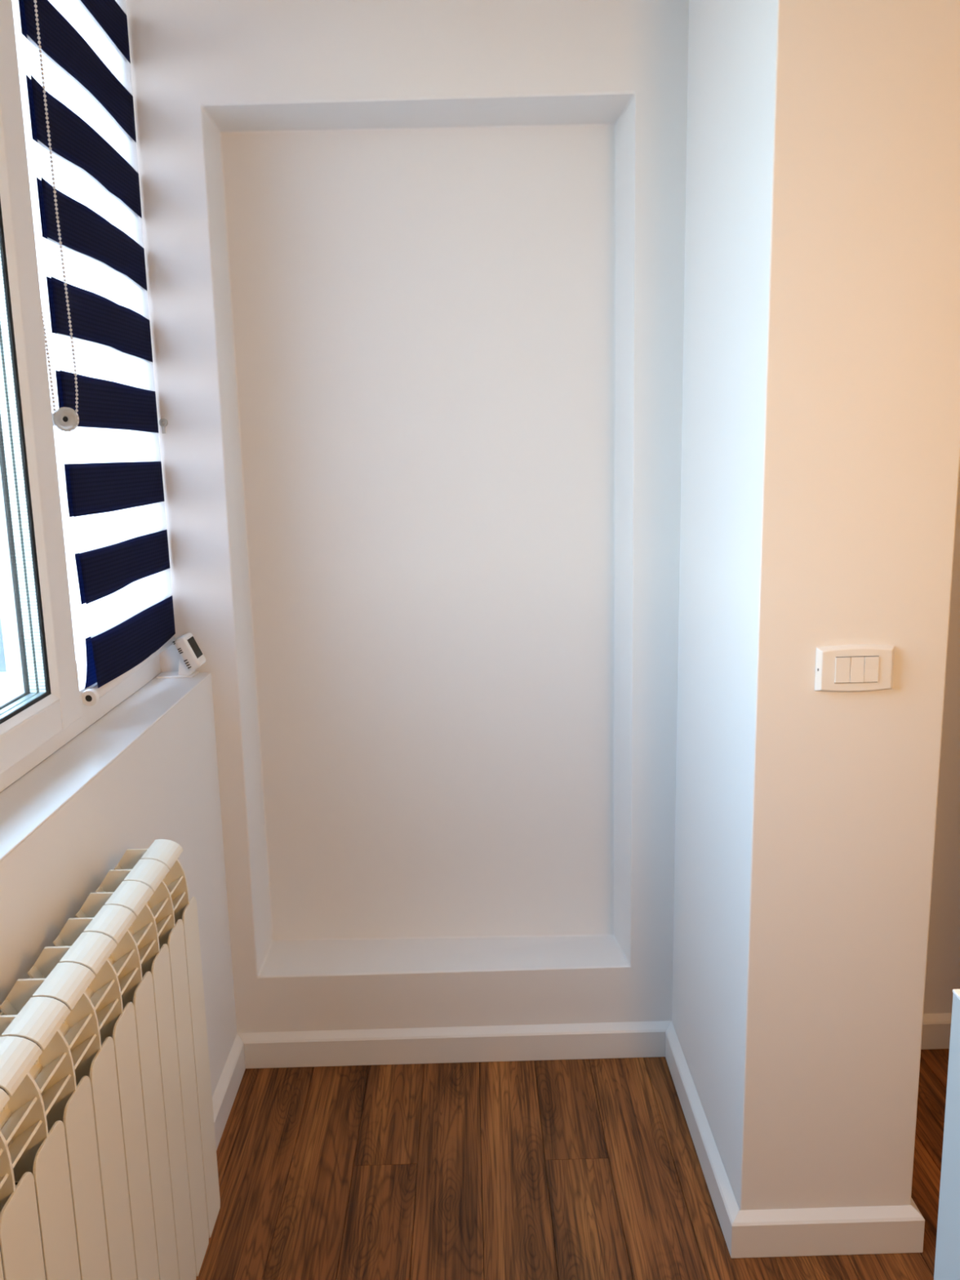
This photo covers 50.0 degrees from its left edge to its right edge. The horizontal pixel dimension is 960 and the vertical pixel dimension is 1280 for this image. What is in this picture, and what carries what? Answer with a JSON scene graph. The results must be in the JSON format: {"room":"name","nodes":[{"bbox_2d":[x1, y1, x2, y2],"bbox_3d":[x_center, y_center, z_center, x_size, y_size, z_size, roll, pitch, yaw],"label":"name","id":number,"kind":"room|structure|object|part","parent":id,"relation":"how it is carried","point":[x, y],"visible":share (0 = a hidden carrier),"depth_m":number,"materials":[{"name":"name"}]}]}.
{"room":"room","nodes":[
{"label":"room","id":0,"kind":"room"},
{"bbox_2d":[0,673,237,1096],"bbox_3d":[-0.760,0.169,-0.399,0.414,2.850,5.175,-1,11,-1],"label":"wall","id":1,"kind":"structure","parent":0,"point":[165,784],"depth_m":1.75,"materials":[{"name":"paint"}]},
{"bbox_2d":[0,0,210,861],"bbox_3d":[-0.812,-0.483,1.310,0.454,1.440,1.575,-1,11,-1],"label":"window","id":2,"kind":"structure","parent":1,"relation":"in","point":[42,708],"depth_m":1.56,"materials":[{"name":"white plastic"}]},
{"bbox_3d":[-0.885,0.219,1.441,0.277,0.016,1.575,-1,11,-1],"label":"sill","id":3,"kind":"part","parent":2,"relation":"part of","materials":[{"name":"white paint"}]},
{"bbox_3d":[-0.691,-0.447,1.085,0.060,1.353,0.972,-1,11,-1],"label":"sash","id":4,"kind":"part","parent":2,"relation":"part of","materials":[{"name":"white plastic"}]},
{"bbox_2d":[18,0,175,706],"bbox_3d":[-0.676,-0.602,1.835,0.061,1.383,0.484,-1,11,-1],"label":"roller blind","id":5,"kind":"object","parent":2,"relation":"attached to","point":[114,653],"visible":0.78,"depth_m":1.82,"materials":[{"name":"blue fabric"}]},
{"bbox_3d":[-0.678,-0.777,1.564,0.061,0.903,0.005,-1,11,-1],"label":"bead chain","id":6,"kind":"part","parent":5,"relation":"part of","materials":[{"name":"plastic"}]},
{"bbox_3d":[-0.666,0.049,1.981,0.023,0.043,0.438,-1,11,2],"label":"rail","id":7,"kind":"part","parent":5,"relation":"part of","materials":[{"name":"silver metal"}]},
{"bbox_3d":[-0.624,0.218,1.444,0.109,0.004,1.575,-1,11,-1],"label":"sill","id":8,"kind":"part","parent":2,"relation":"part of","materials":[{"name":"white paint"}]},
{"bbox_2d":[155,632,205,678],"bbox_3d":[-0.634,0.033,2.173,0.098,0.091,0.067,-1,11,-1],"label":"thermometer","id":9,"kind":"object","parent":2,"relation":"on","point":[191,656],"visible":1,"depth_m":2.16,"materials":[{"name":"white plastic"}]},
{"bbox_2d":[0,839,220,1279],"bbox_3d":[-0.488,0.708,1.117,0.131,0.634,1.022,-1,11,-1],"label":"radiator","id":10,"kind":"object","parent":1,"relation":"attached to","point":[108,1168],"visible":1,"depth_m":1.24,"materials":[{"name":"white metal"}]},
{"bbox_3d":[-0.431,0.788,0.921,0.024,0.545,0.072,-1,11,-1],"label":"panel","id":11,"kind":"part","parent":10,"relation":"part of","materials":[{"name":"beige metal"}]},
{"bbox_3d":[-0.432,0.774,0.996,0.024,0.545,0.072,-1,11,-1],"label":"panel","id":12,"kind":"part","parent":10,"relation":"part of","materials":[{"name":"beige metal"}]},
{"bbox_3d":[-0.433,0.760,1.070,0.024,0.545,0.072,-1,11,-1],"label":"panel","id":13,"kind":"part","parent":10,"relation":"part of","materials":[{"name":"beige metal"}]},
{"bbox_3d":[-0.434,0.746,1.144,0.024,0.545,0.072,-1,11,-1],"label":"panel","id":14,"kind":"part","parent":10,"relation":"part of","materials":[{"name":"white metal"}]},
{"bbox_3d":[-0.435,0.732,1.219,0.024,0.545,0.072,-1,11,-1],"label":"panel","id":15,"kind":"part","parent":10,"relation":"part of","materials":[{"name":"white metal"}]},
{"bbox_3d":[-0.436,0.718,1.293,0.024,0.545,0.072,-1,11,-1],"label":"panel","id":16,"kind":"part","parent":10,"relation":"part of","materials":[{"name":"white metal"}]},
{"bbox_3d":[-0.437,0.704,1.367,0.024,0.545,0.072,-1,11,-1],"label":"panel","id":17,"kind":"part","parent":10,"relation":"part of","materials":[{"name":"white metal"}]},
{"bbox_3d":[-0.438,0.690,1.442,0.024,0.545,0.072,-1,11,-1],"label":"panel","id":18,"kind":"part","parent":10,"relation":"part of","materials":[{"name":"white metal"}]},
{"bbox_3d":[-0.439,0.676,1.516,0.024,0.545,0.072,-1,11,-1],"label":"panel","id":19,"kind":"part","parent":10,"relation":"part of","materials":[{"name":"white metal"}]},
{"bbox_3d":[-0.440,0.662,1.591,0.024,0.545,0.072,-1,11,-1],"label":"panel","id":20,"kind":"part","parent":10,"relation":"part of","materials":[{"name":"white metal"}]},
{"bbox_2d":[212,1033,245,1150],"bbox_3d":[-0.526,1.287,0.578,0.018,0.081,3.675,-1,11,-1],"label":"baseboard","id":21,"kind":"structure","parent":1,"relation":"attached to","point":[224,1096],"depth_m":2.22,"materials":[{"name":"white paint"}]},
{"bbox_2d":[11,0,959,1032],"bbox_3d":[0.631,-0.384,2.366,3.275,2.850,0.425,-1,11,-1],"label":"wall","id":22,"kind":"structure","parent":0,"point":[412,302],"depth_m":2.29,"materials":[{"name":"paint"}]},
{"bbox_2d":[159,418,168,433],"bbox_3d":[-0.652,-0.441,2.118,0.017,0.030,0.006,-1,11,-1],"label":"clip","id":23,"kind":"object","parent":22,"relation":"attached to","point":[163,425],"visible":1,"depth_m":2.12,"materials":[{"name":"white plastic"}]},
{"bbox_2d":[237,1021,671,1068],"bbox_3d":[-0.057,0.937,2.380,1.005,0.080,0.018,-1,11,-1],"label":"baseboard","id":24,"kind":"structure","parent":22,"relation":"attached to","point":[646,1038],"depth_m":2.37,"materials":[{"name":"white paint"}]},
{"bbox_2d":[920,1013,951,1049],"bbox_3d":[1.423,0.900,2.393,1.354,0.081,0.018,-1,11,-1],"label":"baseboard","id":25,"kind":"structure","parent":22,"relation":"attached to","point":[936,1027],"depth_m":2.38,"materials":[{"name":"white paint"}]},
{"bbox_2d":[195,1048,949,1279],"bbox_3d":[0.867,1.469,-0.017,2.939,0.120,5.400,-1,11,-1],"label":"floor","id":26,"kind":"structure","parent":0,"point":[582,1169],"depth_m":2.00,"materials":[{"name":"brown wood"}]},
{"bbox_2d":[933,989,959,1279],"bbox_3d":[0.433,0.807,0.690,0.038,0.940,0.545,-1,11,-1],"label":"panel","id":27,"kind":"object","parent":26,"relation":"on","point":[947,1260],"visible":1,"depth_m":0.88,"materials":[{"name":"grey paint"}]},
{"bbox_2d":[671,0,959,1210],"bbox_3d":[0.575,-0.289,1.871,0.309,2.850,0.622,-1,11,-1],"label":"wall","id":28,"kind":"structure","parent":0,"point":[820,422],"depth_m":1.64,"materials":[{"name":"paint"}]},
{"bbox_2d":[665,1021,739,1257],"bbox_3d":[0.441,0.980,2.089,0.018,0.080,0.619,-1,11,-1],"label":"baseboard","id":29,"kind":"structure","parent":28,"relation":"attached to","point":[726,1206],"depth_m":2.02,"materials":[{"name":"white paint"}]},
{"bbox_2d":[731,1204,924,1257],"bbox_3d":[0.604,1.032,1.794,0.335,0.080,0.018,-1,11,-1],"label":"baseboard","id":30,"kind":"structure","parent":28,"relation":"attached to","point":[881,1229],"depth_m":1.79,"materials":[{"name":"white paint"}]},
{"bbox_2d":[814,644,894,692],"bbox_3d":[0.588,0.045,1.611,0.123,0.076,0.014,-1,11,-1],"label":"light switch","id":31,"kind":"object","parent":28,"relation":"attached to","point":[855,668],"visible":1,"depth_m":1.61,"materials":[{"name":"white plastic"}]},
{"bbox_2d":[911,1197,924,1251],"bbox_3d":[0.759,0.972,2.092,0.018,0.080,0.619,-1,11,-1],"label":"baseboard","id":32,"kind":"structure","parent":28,"relation":"attached to","point":[913,1204],"depth_m":1.80,"materials":[{"name":"white paint"}]},
{"label":"outside","id":33,"kind":"structure","parent":0,"visible":0},
{"bbox_2d":[0,615,6,671],"bbox_3d":[-7.456,1.841,1.261,13.025,0.250,26.000,-1,11,-1],"label":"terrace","id":34,"kind":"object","parent":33,"point":[2,662],"depth_m":9.29,"materials":[{"name":"white"}]}
]}

